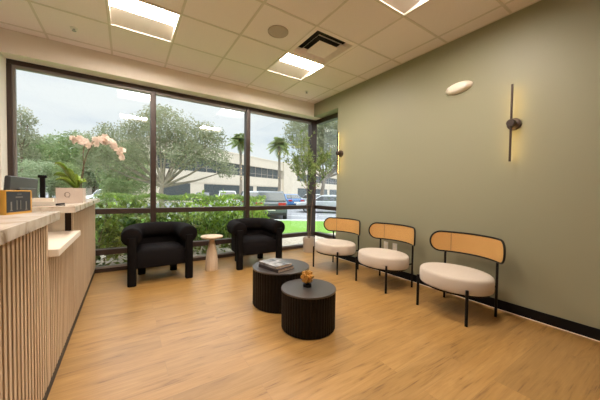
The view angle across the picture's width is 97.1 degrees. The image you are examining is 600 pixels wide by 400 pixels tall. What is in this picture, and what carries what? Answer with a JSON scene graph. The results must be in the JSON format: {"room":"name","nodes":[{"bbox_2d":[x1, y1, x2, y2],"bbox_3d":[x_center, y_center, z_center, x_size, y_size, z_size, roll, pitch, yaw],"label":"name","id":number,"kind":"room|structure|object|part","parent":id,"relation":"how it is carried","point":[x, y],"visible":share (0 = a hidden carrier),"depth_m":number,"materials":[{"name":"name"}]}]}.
{"room":"waiting room","nodes":[
{"label":"waiting room","id":0,"kind":"room"},
{"bbox_2d":[0,28,313,189],"bbox_3d":[-2.756,-0.462,3.478,7.000,2.908,0.320,0,2,-33],"label":"wall","id":1,"kind":"structure","parent":0,"point":[17,46],"depth_m":3.48,"materials":[{"name":"beige paint"}]},
{"bbox_2d":[6,58,155,272],"bbox_3d":[-2.801,-0.327,3.552,1.528,2.632,0.115,0,2,-33],"label":"window","id":2,"kind":"structure","parent":1,"relation":"in","point":[11,65],"depth_m":3.54,"materials":[{"name":"brown metal"}]},
{"bbox_3d":[-2.806,0.922,3.562,1.389,0.025,0.052,0,2,-33],"label":"sill","id":3,"kind":"part","parent":2,"relation":"part of","materials":[{"name":"grey"}]},
{"bbox_2d":[153,88,250,260],"bbox_3d":[-1.559,-0.331,4.366,1.514,2.632,0.115,0,2,-33],"label":"window","id":4,"kind":"structure","parent":1,"relation":"in","point":[159,92],"depth_m":4.48,"materials":[{"name":"brown metal"}]},
{"bbox_3d":[-1.577,0.918,4.366,1.404,0.025,0.052,0,2,-33],"label":"sill","id":5,"kind":"part","parent":4,"relation":"part of","materials":[{"name":"grey"}]},
{"bbox_2d":[248,107,316,249],"bbox_3d":[-0.331,-0.336,5.182,1.507,2.632,0.135,0,2,-33],"label":"window","id":6,"kind":"structure","parent":1,"relation":"in","point":[312,126],"depth_m":5.41,"materials":[{"name":"brown metal"}]},
{"bbox_3d":[-0.367,0.913,5.159,1.341,0.025,0.052,0,2,-33],"label":"sill","id":7,"kind":"part","parent":6,"relation":"part of","materials":[{"name":"grey"}]},
{"bbox_3d":[0.245,-0.336,5.559,0.130,2.629,0.135,0,2,-33],"label":"corner post","id":8,"kind":"part","parent":6,"relation":"part of","materials":[{"name":"brown metal"}]},
{"bbox_2d":[0,0,540,103],"bbox_3d":[-0.840,-1.792,0.545,7.000,0.031,6.600,0,2,-33],"label":"ceiling","id":9,"kind":"structure","parent":0,"point":[227,41],"depth_m":2.89,"materials":[{"name":"tile"}]},
{"bbox_2d":[70,26,77,31],"bbox_3d":[-2.459,-1.855,2.882,0.068,0.031,0.068,0,2,-33],"label":"sprinkler","id":10,"kind":"object","parent":9,"relation":"attached to","point":[74,29],"visible":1,"depth_m":2.87,"materials":[{"name":"white metal"}]},
{"bbox_2d":[106,0,180,42],"bbox_3d":[-1.599,-1.934,2.713,0.610,0.179,0.610,0,2,-33],"label":"ceiling light","id":11,"kind":"object","parent":9,"relation":"attached to","point":[137,16],"visible":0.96,"depth_m":2.76,"materials":[{"name":"white plastic"}]},
{"bbox_2d":[109,0,176,25],"bbox_3d":[-1.529,-1.905,2.607,0.574,0.015,0.317,0,2,-33],"label":"diffuser","id":12,"kind":"object","parent":11,"relation":"attached to","point":[134,7],"depth_m":2.67,"materials":[{"name":"white plastic"}]},
{"bbox_2d":[268,25,287,37],"bbox_3d":[-0.239,-1.832,2.889,0.224,0.011,0.224,0,2,-33],"label":"ceiling speaker","id":13,"kind":"object","parent":9,"relation":"attached to","point":[276,31],"visible":1,"depth_m":2.87,"materials":[{"name":"beige plastic"}]},
{"bbox_2d":[266,52,325,80],"bbox_3d":[-0.068,-1.940,3.716,0.610,0.179,0.610,0,2,-33],"label":"ceiling light","id":14,"kind":"object","parent":9,"relation":"attached to","point":[290,65],"visible":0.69,"depth_m":3.77,"materials":[{"name":"beige plastic"}]},
{"bbox_2d":[280,53,319,69],"bbox_3d":[0.002,-1.911,3.609,0.574,0.015,0.317,0,2,-33],"label":"diffuser","id":15,"kind":"object","parent":14,"relation":"attached to","point":[289,59],"depth_m":3.67,"materials":[{"name":"white plastic"}]},
{"bbox_2d":[288,27,357,64],"bbox_3d":[0.266,-1.910,3.206,0.610,0.190,0.610,0,2,-33],"label":"ceiling vent","id":16,"kind":"object","parent":9,"relation":"in","point":[321,46],"visible":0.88,"depth_m":3.26,"materials":[{"name":"metal"}]},
{"bbox_3d":[0.265,-1.825,3.209,0.284,0.019,0.284,0,2,-33],"label":"plate","id":17,"kind":"part","parent":16,"relation":"part of","materials":[{"name":"metal"}]},
{"bbox_2d":[376,0,429,16],"bbox_3d":[0.935,-1.882,2.186,0.610,0.179,0.610,0,2,-33],"label":"ceiling light","id":18,"kind":"object","parent":9,"relation":"attached to","point":[403,8],"visible":1,"depth_m":2.47,"materials":[{"name":"white plastic"}]},
{"bbox_2d":[47,248,599,399],"bbox_3d":[-0.845,1.154,0.843,7.300,0.120,6.920,0,2,-33],"label":"floor","id":19,"kind":"structure","parent":0,"point":[170,335],"depth_m":1.95,"materials":[{"name":"brown wood"}]},
{"bbox_2d":[0,199,99,399],"bbox_3d":[-1.665,0.556,1.579,0.458,1.010,4.485,0,2,-33],"label":"reception desk","id":20,"kind":"object","parent":19,"relation":"on","point":[48,265],"depth_m":1.28,"materials":[{"name":"beige laminate"}]},
{"bbox_2d":[0,190,31,214],"bbox_3d":[-1.391,0.009,1.232,0.142,0.110,0.168,0,2,-17],"label":"display box","id":21,"kind":"object","parent":20,"relation":"on","point":[11,201],"visible":1,"depth_m":1.23,"materials":[{"name":"orange"}]},
{"bbox_3d":[-1.323,0.007,1.248,0.002,0.095,0.153,0,2,-16],"label":"panel","id":22,"kind":"part","parent":21,"relation":"part of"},
{"bbox_2d":[0,211,59,244],"bbox_3d":[-0.958,0.114,0.497,0.458,0.045,1.930,0,2,-33],"label":"countertop","id":23,"kind":"structure","parent":20,"relation":"on","point":[13,226],"depth_m":1.00,"materials":[{"name":"stone"}]},
{"bbox_2d":[38,175,46,197],"bbox_3d":[-1.895,-0.073,1.951,0.048,0.220,0.060,0,2,-33],"label":"card stand","id":24,"kind":"object","parent":20,"relation":"on","point":[42,177],"visible":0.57,"depth_m":1.94,"materials":[{"name":"black"}]},
{"bbox_3d":[-1.895,-0.068,1.951,0.028,0.190,0.024,0,2,-33],"label":"post","id":25,"kind":"part","parent":24,"relation":"part of","materials":[{"name":"black"}]},
{"bbox_2d":[32,198,56,205],"bbox_3d":[-1.802,0.013,1.860,0.130,0.055,0.060,0,2,-33],"label":"brochure holder","id":26,"kind":"object","parent":20,"relation":"on","point":[35,201],"visible":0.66,"depth_m":1.85,"materials":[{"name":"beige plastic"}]},
{"bbox_2d":[32,199,99,212],"bbox_3d":[-2.246,0.035,2.637,0.268,0.045,2.045,0,2,-33],"label":"countertop","id":27,"kind":"structure","parent":20,"relation":"on","point":[69,207],"depth_m":1.84,"materials":[{"name":"stone"}]},
{"bbox_2d":[54,134,125,202],"bbox_3d":[-1.892,-0.295,2.411,0.520,0.638,0.181,0,2,-33],"label":"potted orchid","id":28,"kind":"object","parent":20,"relation":"on","point":[76,194],"visible":0.99,"depth_m":2.32,"materials":[{"name":"beige"}]},
{"bbox_3d":[-2.018,-0.041,2.339,0.180,0.130,0.180,0,2,-33],"label":"planter","id":29,"kind":"part","parent":28,"relation":"part of","materials":[{"name":"beige"}]},
{"bbox_3d":[-1.942,-0.545,2.331,0.006,0.059,0.062,5,37,25],"label":"flower","id":30,"kind":"part","parent":28,"relation":"part of","materials":[{"name":"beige plant"}]},
{"bbox_3d":[-1.966,-0.319,2.368,0.083,0.465,0.018,0,2,-33],"label":"stem","id":31,"kind":"part","parent":28,"relation":"part of","materials":[{"name":"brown plant"}]},
{"bbox_3d":[-1.832,-0.328,2.450,0.332,0.484,0.007,0,2,-33],"label":"stem","id":32,"kind":"part","parent":28,"relation":"part of","materials":[{"name":"brown plant"}]},
{"bbox_2d":[121,221,196,286],"bbox_3d":[-1.874,0.659,3.531,0.848,0.690,0.694,0,2,-33],"label":"armchair","id":33,"kind":"object","parent":19,"relation":"on","point":[149,244],"visible":1,"depth_m":3.39,"materials":[{"name":"black fabric"}]},
{"bbox_3d":[-1.974,0.728,3.108,0.092,0.572,0.092,0,2,-33],"label":"leg","id":34,"kind":"part","parent":33,"relation":"part of","materials":[{"name":"black fabric"}]},
{"bbox_3d":[-2.138,0.869,3.579,0.092,0.260,0.092,0,2,-33],"label":"leg","id":35,"kind":"part","parent":33,"relation":"part of","materials":[{"name":"black wood"}]},
{"bbox_3d":[-1.837,0.690,3.474,0.570,0.232,0.515,0,2,-33],"label":"seat","id":36,"kind":"part","parent":33,"relation":"part of","materials":[{"name":"black fabric"}]},
{"bbox_3d":[-1.812,0.868,3.793,0.092,0.260,0.092,0,2,-33],"label":"leg","id":37,"kind":"part","parent":33,"relation":"part of","materials":[{"name":"black"}]},
{"bbox_3d":[-1.447,0.726,3.453,0.092,0.572,0.092,0,2,-33],"label":"leg","id":38,"kind":"part","parent":33,"relation":"part of","materials":[{"name":"black fabric"}]},
{"bbox_2d":[200,234,222,270],"bbox_3d":[-1.272,0.760,3.820,0.310,0.490,0.310,0,2,-33],"label":"side table","id":39,"kind":"object","parent":19,"relation":"on","point":[211,262],"visible":1,"depth_m":3.76,"materials":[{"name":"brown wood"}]},
{"bbox_2d":[227,218,284,269],"bbox_3d":[-0.754,0.655,4.264,0.848,0.690,0.694,0,2,-30],"label":"armchair","id":40,"kind":"object","parent":19,"relation":"on","point":[249,236],"visible":0.98,"depth_m":4.08,"materials":[{"name":"black fabric"}]},
{"bbox_3d":[-0.876,0.724,3.847,0.092,0.572,0.092,0,2,-30],"label":"leg","id":41,"kind":"part","parent":40,"relation":"part of","materials":[{"name":"black fabric"}]},
{"bbox_3d":[-0.720,0.686,4.205,0.570,0.232,0.515,0,2,-30],"label":"seat","id":42,"kind":"part","parent":40,"relation":"part of","materials":[{"name":"black fabric"}]},
{"bbox_3d":[-0.331,0.723,4.164,0.092,0.572,0.092,0,2,-30],"label":"leg","id":43,"kind":"part","parent":40,"relation":"part of","materials":[{"name":"black fabric"}]},
{"bbox_2d":[252,258,308,313],"bbox_3d":[-0.198,0.862,2.735,0.582,0.377,0.582,0,2,-33],"label":"coffee table","id":44,"kind":"object","parent":19,"relation":"on","point":[267,284],"visible":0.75,"depth_m":2.48,"materials":[{"name":"black wood"}]},
{"bbox_2d":[259,264,293,272],"bbox_3d":[-0.237,0.660,2.640,0.290,0.030,0.215,2,2,43],"label":"book","id":45,"kind":"object","parent":44,"relation":"on","point":[260,265],"visible":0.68,"depth_m":2.55,"materials":[{"name":"grey paper"}]},
{"bbox_2d":[259,258,291,268],"bbox_3d":[-0.244,0.631,2.643,0.205,0.026,0.275,-1,2,-43],"label":"book","id":46,"kind":"object","parent":45,"relation":"on","point":[275,263],"visible":1,"depth_m":2.60,"materials":[{"name":"white paper"}]},
{"bbox_2d":[279,126,333,252],"bbox_3d":[0.111,-0.173,4.922,0.971,2.334,0.782,0,2,-33],"label":"potted tree","id":47,"kind":"object","parent":19,"relation":"on","point":[308,241],"visible":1,"depth_m":4.93,"materials":[{"name":"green plant"}]},
{"bbox_3d":[0.168,0.851,5.072,0.232,0.280,0.232,0,2,-33],"label":"pot","id":48,"kind":"part","parent":47,"relation":"part of","materials":[{"name":"beige"}]},
{"bbox_2d":[281,279,335,339],"bbox_3d":[0.071,0.902,2.245,0.462,0.332,0.462,0,2,-33],"label":"coffee table","id":49,"kind":"object","parent":19,"relation":"on","point":[306,313],"visible":0.96,"depth_m":2.06,"materials":[{"name":"black wood"}]},
{"bbox_2d":[300,270,313,287],"bbox_3d":[0.062,0.665,2.256,0.113,0.140,0.105,2,2,31],"label":"ornament","id":50,"kind":"object","parent":49,"relation":"on","point":[307,277],"visible":1,"depth_m":2.23,"materials":[{"name":"orange"}]},
{"bbox_2d":[313,217,360,274],"bbox_3d":[0.542,0.658,3.999,0.584,0.736,0.742,0,2,-39],"label":"accent chair","id":51,"kind":"object","parent":19,"relation":"on","point":[333,247],"visible":1,"depth_m":3.94,"materials":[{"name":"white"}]},
{"bbox_3d":[0.524,0.695,3.985,0.539,0.148,0.659,0,2,-39],"label":"seat","id":52,"kind":"part","parent":51,"relation":"part of","materials":[{"name":"beige fabric"}]},
{"bbox_3d":[0.523,0.777,3.988,0.508,0.018,0.618,0,2,-39],"label":"seat frame","id":53,"kind":"part","parent":51,"relation":"part of","materials":[{"name":"black metal"}]},
{"bbox_3d":[0.517,0.879,3.671,0.025,0.312,0.025,0,2,-39],"label":"leg","id":54,"kind":"part","parent":51,"relation":"part of","materials":[{"name":"black metal"}]},
{"bbox_3d":[0.694,0.403,4.113,0.201,0.229,0.742,0,2,-39],"label":"frame","id":55,"kind":"part","parent":51,"relation":"part of","materials":[{"name":"black"}]},
{"bbox_3d":[0.867,0.733,3.937,0.022,0.600,0.022,0,2,-39],"label":"leg","id":56,"kind":"part","parent":51,"relation":"part of","materials":[{"name":"black metal"}]},
{"bbox_2d":[355,222,415,293],"bbox_3d":[1.052,0.684,3.324,0.584,0.736,0.742,0,2,-30],"label":"accent chair","id":57,"kind":"object","parent":19,"relation":"on","point":[381,259],"visible":1,"depth_m":3.25,"materials":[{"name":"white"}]},
{"bbox_3d":[0.729,0.889,3.427,0.025,0.312,0.025,0,2,-30],"label":"leg","id":58,"kind":"part","parent":57,"relation":"part of","materials":[{"name":"black metal"}]},
{"bbox_3d":[1.032,0.721,3.314,0.539,0.148,0.659,0,2,-30],"label":"seat","id":59,"kind":"part","parent":57,"relation":"part of","materials":[{"name":"beige fabric"}]},
{"bbox_3d":[1.030,0.804,3.316,0.508,0.018,0.618,0,2,-30],"label":"seat frame","id":60,"kind":"part","parent":57,"relation":"part of","materials":[{"name":"black metal"}]},
{"bbox_3d":[0.975,0.904,3.004,0.025,0.312,0.025,0,2,-30],"label":"leg","id":61,"kind":"part","parent":57,"relation":"part of","materials":[{"name":"black metal"}]},
{"bbox_3d":[1.221,0.430,3.414,0.201,0.229,0.742,0,2,-30],"label":"frame","id":62,"kind":"part","parent":57,"relation":"part of","materials":[{"name":"black"}]},
{"bbox_3d":[1.363,0.760,3.213,0.022,0.600,0.022,0,2,-30],"label":"leg","id":63,"kind":"part","parent":57,"relation":"part of","materials":[{"name":"black metal"}]},
{"bbox_2d":[416,230,505,326],"bbox_3d":[1.522,0.712,2.588,0.584,0.736,0.742,0,2,-27],"label":"accent chair","id":64,"kind":"object","parent":19,"relation":"on","point":[454,279],"visible":1,"depth_m":2.51,"materials":[{"name":"beige fabric"}]},
{"bbox_3d":[1.205,0.916,2.707,0.025,0.312,0.025,0,2,-27],"label":"leg","id":65,"kind":"part","parent":64,"relation":"part of","materials":[{"name":"black metal"}]},
{"bbox_3d":[1.594,0.772,2.913,0.022,0.600,0.022,0,2,-27],"label":"leg","id":66,"kind":"part","parent":64,"relation":"part of","materials":[{"name":"black metal"}]},
{"bbox_3d":[1.500,0.831,2.580,0.508,0.018,0.618,0,2,-27],"label":"seat frame","id":67,"kind":"part","parent":64,"relation":"part of","materials":[{"name":"black metal"}]},
{"bbox_3d":[1.502,0.748,2.578,0.539,0.148,0.659,0,2,-27],"label":"seat","id":68,"kind":"part","parent":64,"relation":"part of","materials":[{"name":"beige fabric"}]},
{"bbox_3d":[1.429,0.931,2.272,0.025,0.312,0.025,0,2,-27],"label":"leg","id":69,"kind":"part","parent":64,"relation":"part of","materials":[{"name":"black metal"}]},
{"bbox_3d":[1.696,0.458,2.668,0.201,0.229,0.742,0,2,-27],"label":"frame","id":70,"kind":"part","parent":64,"relation":"part of","materials":[{"name":"black"}]},
{"bbox_3d":[1.827,0.788,2.460,0.022,0.600,0.022,0,2,-27],"label":"leg","id":71,"kind":"part","parent":64,"relation":"part of","materials":[{"name":"black metal"}]},
{"bbox_3d":[-2.149,0.687,1.395,0.925,0.745,3.300,0,2,-33],"label":"desk","id":72,"kind":"object","parent":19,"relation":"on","visible":0},
{"bbox_2d":[3,175,37,197],"bbox_3d":[-2.078,0.068,1.903,0.194,0.465,0.630,0,2,-33],"label":"computer monitor","id":73,"kind":"object","parent":72,"relation":"on","point":[10,182],"visible":0.29,"depth_m":1.84,"materials":[{"name":"grey plastic"}]},
{"bbox_2d":[314,0,599,328],"bbox_3d":[2.151,-0.364,2.557,0.200,2.908,6.600,0,2,-33],"label":"wall","id":74,"kind":"structure","parent":0,"point":[422,157],"depth_m":2.61,"materials":[{"name":"green paint"}]},
{"bbox_2d":[336,132,342,173],"bbox_3d":[0.670,-0.800,4.543,0.099,0.720,0.112,0,2,-33],"label":"wall sconce","id":75,"kind":"object","parent":74,"relation":"attached to","point":[340,153],"visible":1,"depth_m":4.52,"materials":[{"name":"brown metal"}]},
{"bbox_2d":[384,241,387,248],"bbox_3d":[1.226,0.652,3.784,0.009,0.116,0.072,0,2,-33],"label":"wall outlet","id":76,"kind":"object","parent":74,"relation":"attached to","point":[385,242],"visible":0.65,"depth_m":3.78,"materials":[{"name":"white plastic"}]},
{"bbox_2d":[446,81,472,94],"bbox_3d":[1.745,-1.245,2.934,0.062,0.121,0.284,0,2,-33],"label":"emergency light","id":77,"kind":"object","parent":74,"relation":"attached to","point":[462,86],"visible":1,"depth_m":2.90,"materials":[{"name":"white plastic"}]},
{"bbox_2d":[335,256,599,340],"bbox_3d":[2.236,1.051,2.241,0.013,0.092,5.890,0,2,-33],"label":"baseboard","id":78,"kind":"structure","parent":74,"relation":"attached to","point":[578,328],"depth_m":2.41,"materials":[{"name":"black"}]},
{"bbox_2d":[340,258,599,341],"bbox_3d":[2.227,1.098,2.237,0.005,0.005,5.890,0,2,-33],"label":"trim","id":79,"kind":"structure","parent":74,"relation":"attached to","point":[340,258],"depth_m":2.51,"materials":[{"name":"black painted wood"}]},
{"bbox_2d":[506,84,521,161],"bbox_3d":[2.006,-0.723,2.503,0.099,0.720,0.112,0,2,-33],"label":"wall sconce","id":80,"kind":"object","parent":74,"relation":"attached to","point":[512,123],"visible":1,"depth_m":2.48,"materials":[{"name":"brown metal"}]},
{"bbox_3d":[2.039,-0.723,2.524,0.022,0.112,0.112,0,2,-33],"label":"wall plate","id":81,"kind":"part","parent":80,"relation":"part of","materials":[{"name":"brown metal"}]},
{"bbox_3d":[0.572,-1.773,5.070,0.320,0.279,1.220,0,2,-33],"label":"wall","id":82,"kind":"structure","parent":0,"visible":0},
{"bbox_2d":[314,113,337,245],"bbox_3d":[0.645,-0.320,5.122,0.110,2.632,1.035,0,2,-33],"label":"window","id":83,"kind":"structure","parent":82,"relation":"in","point":[333,117],"depth_m":5.24,"materials":[{"name":"brown metal"}]},
{"label":"outside","id":84,"kind":"structure","parent":0,"visible":0},
{"bbox_2d":[96,233,335,265],"bbox_3d":[-10.629,1.167,-2.287,33.500,0.020,5.200,0,2,-33],"label":"bed","id":85,"kind":"object","parent":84,"point":[293,240],"depth_m":5.76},
{"bbox_2d":[89,197,128,266],"bbox_3d":[-3.272,0.531,4.123,1.096,1.163,0.973,0,2,-31],"label":"shrub","id":86,"kind":"object","parent":85,"relation":"on","point":[99,233],"visible":0.32,"depth_m":4.11,"materials":[{"name":"green plant"}]},
{"bbox_3d":[-3.206,0.650,4.129,0.478,0.904,0.489,1,2,12],"label":"stem","id":87,"kind":"part","parent":86,"relation":"part of","materials":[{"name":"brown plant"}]},
{"bbox_2d":[95,195,143,254],"bbox_3d":[-3.430,0.487,5.028,0.906,1.172,0.878,0,2,-15],"label":"shrub","id":88,"kind":"object","parent":85,"relation":"on","point":[113,203],"visible":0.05,"depth_m":4.89,"materials":[{"name":"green plant"}]},
{"bbox_2d":[96,197,166,263],"bbox_3d":[-2.788,0.516,4.520,0.993,1.186,1.119,0,2,-16],"label":"shrub","id":89,"kind":"object","parent":85,"relation":"on","point":[131,220],"visible":0.32,"depth_m":4.35,"materials":[{"name":"green plant"}]},
{"bbox_2d":[156,202,201,252],"bbox_3d":[-2.212,0.574,4.799,1.007,1.068,0.894,1,2,0],"label":"shrub","id":90,"kind":"object","parent":85,"relation":"on","point":[173,216],"visible":0.18,"depth_m":4.76,"materials":[{"name":"green plant"}]},
{"bbox_2d":[177,190,222,248],"bbox_3d":[-2.239,0.420,5.739,1.006,1.302,0.975,2,2,29],"label":"shrub","id":91,"kind":"object","parent":85,"relation":"on","point":[186,196],"visible":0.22,"depth_m":5.70,"materials":[{"name":"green plant"}]},
{"bbox_2d":[190,211,230,254],"bbox_3d":[-1.816,0.624,5.279,0.794,0.949,0.895,1,2,15],"label":"shrub","id":92,"kind":"object","parent":85,"relation":"on","point":[211,224],"visible":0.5,"depth_m":5.15,"materials":[{"name":"green plant"}]},
{"bbox_2d":[208,188,242,243],"bbox_3d":[-1.751,0.393,6.266,1.004,1.342,1.036,2,2,44],"label":"shrub","id":93,"kind":"object","parent":85,"relation":"on","point":[222,196],"visible":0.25,"depth_m":6.16,"materials":[{"name":"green plant"}]},
{"bbox_2d":[216,212,241,251],"bbox_3d":[-1.358,0.675,5.346,0.806,0.854,0.715,2,2,31],"label":"shrub","id":94,"kind":"object","parent":85,"relation":"on","point":[230,217],"visible":0.2,"depth_m":5.26,"materials":[{"name":"green plant"}]},
{"bbox_2d":[241,196,270,218],"bbox_3d":[-1.189,0.442,6.641,0.929,1.237,0.958,0,2,-29],"label":"shrub","id":95,"kind":"object","parent":85,"relation":"on","point":[255,213],"visible":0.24,"depth_m":6.52,"materials":[{"name":"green plant"}]},
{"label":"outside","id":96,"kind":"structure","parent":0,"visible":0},
{"bbox_2d":[95,219,335,246],"bbox_3d":[-5.683,1.120,6.162,45.354,0.250,23.660,1,2,-10],"label":"lawn","id":97,"kind":"structure","parent":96,"point":[290,226],"depth_m":10.12,"materials":[{"name":"green plant"}]},
{"bbox_2d":[93,191,266,220],"bbox_3d":[-4.697,0.429,10.609,6.713,1.484,1.010,1,2,-1],"label":"clipped hedge","id":98,"kind":"object","parent":97,"relation":"on","point":[103,195],"visible":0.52,"depth_m":10.30,"materials":[{"name":"green plant"}]},
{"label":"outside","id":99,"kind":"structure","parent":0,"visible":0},
{"bbox_2d":[39,193,335,219],"bbox_3d":[12.003,-1.458,114.503,230.575,0.001,220.768,0,2,-33],"label":"parking lot","id":100,"kind":"structure","parent":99,"point":[299,214],"depth_m":19.15,"materials":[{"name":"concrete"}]},
{"bbox_2d":[17,104,44,172],"bbox_3d":[-28.168,-4.599,26.896,3.876,9.980,2.793,1,2,0],"label":"tree","id":101,"kind":"object","parent":100,"relation":"on","point":[28,135],"visible":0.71,"depth_m":26.78,"materials":[{"name":"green plant"}]},
{"bbox_2d":[17,140,55,174],"bbox_3d":[-31.446,-3.524,30.027,7.592,7.583,6.125,1,2,-6],"label":"broadleaf tree","id":102,"kind":"object","parent":100,"relation":"on","point":[37,145],"visible":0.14,"depth_m":30.20,"materials":[{"name":"green plant"}]},
{"bbox_2d":[18,159,64,197],"bbox_3d":[-23.627,-1.585,23.860,4.635,4.265,3.291,0,2,-35],"label":"broadleaf tree","id":103,"kind":"object","parent":100,"relation":"on","point":[25,166],"visible":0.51,"depth_m":23.75,"materials":[{"name":"green plant"}]},
{"bbox_2d":[24,134,73,197],"bbox_3d":[-31.920,-4.152,34.186,9.344,8.599,6.636,2,2,26],"label":"broadleaf tree","id":104,"kind":"object","parent":100,"relation":"on","point":[50,141],"visible":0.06,"depth_m":32.75,"materials":[{"name":"green plant"}]},
{"bbox_2d":[42,162,87,196],"bbox_3d":[-22.112,-1.529,24.944,3.341,4.136,4.141,0,2,-38],"label":"broadleaf tree","id":105,"kind":"object","parent":100,"relation":"on","point":[64,184],"visible":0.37,"depth_m":24.43,"materials":[{"name":"green plant"}]},
{"bbox_2d":[36,130,104,187],"bbox_3d":[-26.421,-4.016,31.861,6.960,8.617,8.628,2,2,23],"label":"broadleaf tree","id":106,"kind":"object","parent":100,"relation":"on","point":[60,157],"visible":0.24,"depth_m":29.76,"materials":[{"name":"green plant"}]},
{"bbox_2d":[73,144,128,190],"bbox_3d":[-23.702,-3.647,32.705,8.596,7.911,6.105,0,2,-34],"label":"broadleaf tree","id":107,"kind":"object","parent":100,"relation":"on","point":[90,178],"visible":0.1,"depth_m":31.38,"materials":[{"name":"green plant"}]},
{"bbox_2d":[86,189,126,206],"bbox_3d":[-18.122,-0.222,25.011,1.856,1.620,4.560,1,2,-8],"label":"suv","id":108,"kind":"object","parent":100,"relation":"on","point":[96,191],"visible":0.08,"depth_m":23.59,"materials":[{"name":"white paint"}]},
{"bbox_2d":[97,177,138,205],"bbox_3d":[-13.055,-0.407,19.034,2.485,2.482,2.005,1,2,-9],"label":"broadleaf tree","id":109,"kind":"object","parent":100,"relation":"on","point":[111,182],"visible":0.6,"depth_m":18.78,"materials":[{"name":"green plant"}]},
{"bbox_2d":[89,140,158,194],"bbox_3d":[-14.899,-2.211,22.409,4.733,5.860,5.867,0,2,-37],"label":"broadleaf tree","id":110,"kind":"object","parent":100,"relation":"on","point":[140,184],"visible":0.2,"depth_m":21.79,"materials":[{"name":"green plant"}]},
{"bbox_2d":[68,103,239,206],"bbox_3d":[-9.159,-2.608,17.100,10.533,7.119,4.586,1,2,-3],"label":"oak tree","id":111,"kind":"object","parent":100,"relation":"on","point":[191,149],"visible":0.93,"depth_m":16.67,"materials":[{"name":"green plant"}]},
{"bbox_2d":[193,192,210,202],"bbox_3d":[-11.959,-0.249,33.011,1.856,1.410,4.560,1,2,-10],"label":"parked car","id":112,"kind":"object","parent":100,"relation":"on","point":[205,193],"visible":0.2,"depth_m":31.70,"materials":[{"name":"grey paint"}]},
{"bbox_2d":[84,136,336,202],"bbox_3d":[-6.578,-4.665,70.713,16.350,8.300,79.000,2,2,28],"label":"office building","id":113,"kind":"structure","parent":100,"relation":"on","point":[263,172],"depth_m":46.13,"materials":[{"name":"beige paint"}]},
{"bbox_2d":[217,191,237,205],"bbox_3d":[-7.264,-0.091,26.011,1.856,1.620,4.560,0,2,-20],"label":"suv","id":114,"kind":"object","parent":100,"relation":"on","point":[227,192],"visible":0.11,"depth_m":24.10,"materials":[{"name":"white paint"}]},
{"bbox_2d":[144,218,324,220],"bbox_3d":[-0.017,1.158,14.088,60.000,0.200,0.200,1,2,0],"label":"curb","id":115,"kind":"object","parent":100,"relation":"on","point":[144,218],"visible":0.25,"depth_m":13.99,"materials":[{"name":"white paint"}]},
{"bbox_2d":[226,133,253,195],"bbox_3d":[-7.722,-3.950,33.859,3.476,8.903,3.633,0,2,-33],"label":"palm tree","id":116,"kind":"object","parent":100,"relation":"on","point":[238,141],"visible":0.82,"depth_m":33.70,"materials":[{"name":"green plant"}]},
{"bbox_2d":[238,191,257,205],"bbox_3d":[-3.887,0.098,21.012,1.856,1.620,4.560,0,2,-15],"label":"suv","id":117,"kind":"object","parent":100,"relation":"on","point":[252,193],"visible":0.06,"depth_m":19.04,"materials":[{"name":"silver metal"}]},
{"bbox_2d":[254,191,286,218],"bbox_3d":[-1.821,0.251,16.614,1.856,1.620,4.560,1,2,-6],"label":"suv","id":118,"kind":"object","parent":100,"relation":"on","point":[274,198],"visible":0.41,"depth_m":14.50,"materials":[{"name":"grey paint"}]},
{"bbox_2d":[266,137,289,190],"bbox_3d":[-2.616,-3.563,32.865,3.396,8.337,3.471,0,2,-33],"label":"palm tree","id":119,"kind":"object","parent":100,"relation":"on","point":[278,142],"visible":0.86,"depth_m":32.78,"materials":[{"name":"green plant"}]},
{"bbox_2d":[284,194,304,204],"bbox_3d":[-1.276,0.075,27.013,1.856,1.410,4.560,0,2,-25],"label":"parked car","id":120,"kind":"object","parent":100,"relation":"on","point":[292,199],"visible":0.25,"depth_m":25.23,"materials":[{"name":"blue paint"}]},
{"bbox_2d":[280,120,337,195],"bbox_3d":[3.933,-4.327,26.149,11.812,10.446,6.073,1,2,0],"label":"oak tree","id":121,"kind":"object","parent":100,"relation":"on","point":[326,134],"visible":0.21,"depth_m":25.07,"materials":[{"name":"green plant"}]},
{"bbox_2d":[302,194,319,200],"bbox_3d":[1.313,0.057,29.012,1.856,1.410,4.560,0,2,-20],"label":"parked car","id":122,"kind":"object","parent":100,"relation":"on","point":[304,197],"visible":0.02,"depth_m":28.44,"materials":[{"name":"white paint"}]},
{"bbox_2d":[296,195,335,212],"bbox_3d":[2.057,0.290,21.015,4.560,1.410,1.856,1,2,10],"label":"parked car","id":123,"kind":"object","parent":100,"relation":"on","point":[325,200],"visible":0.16,"depth_m":20.20,"materials":[{"name":"silver metal"}]}
]}

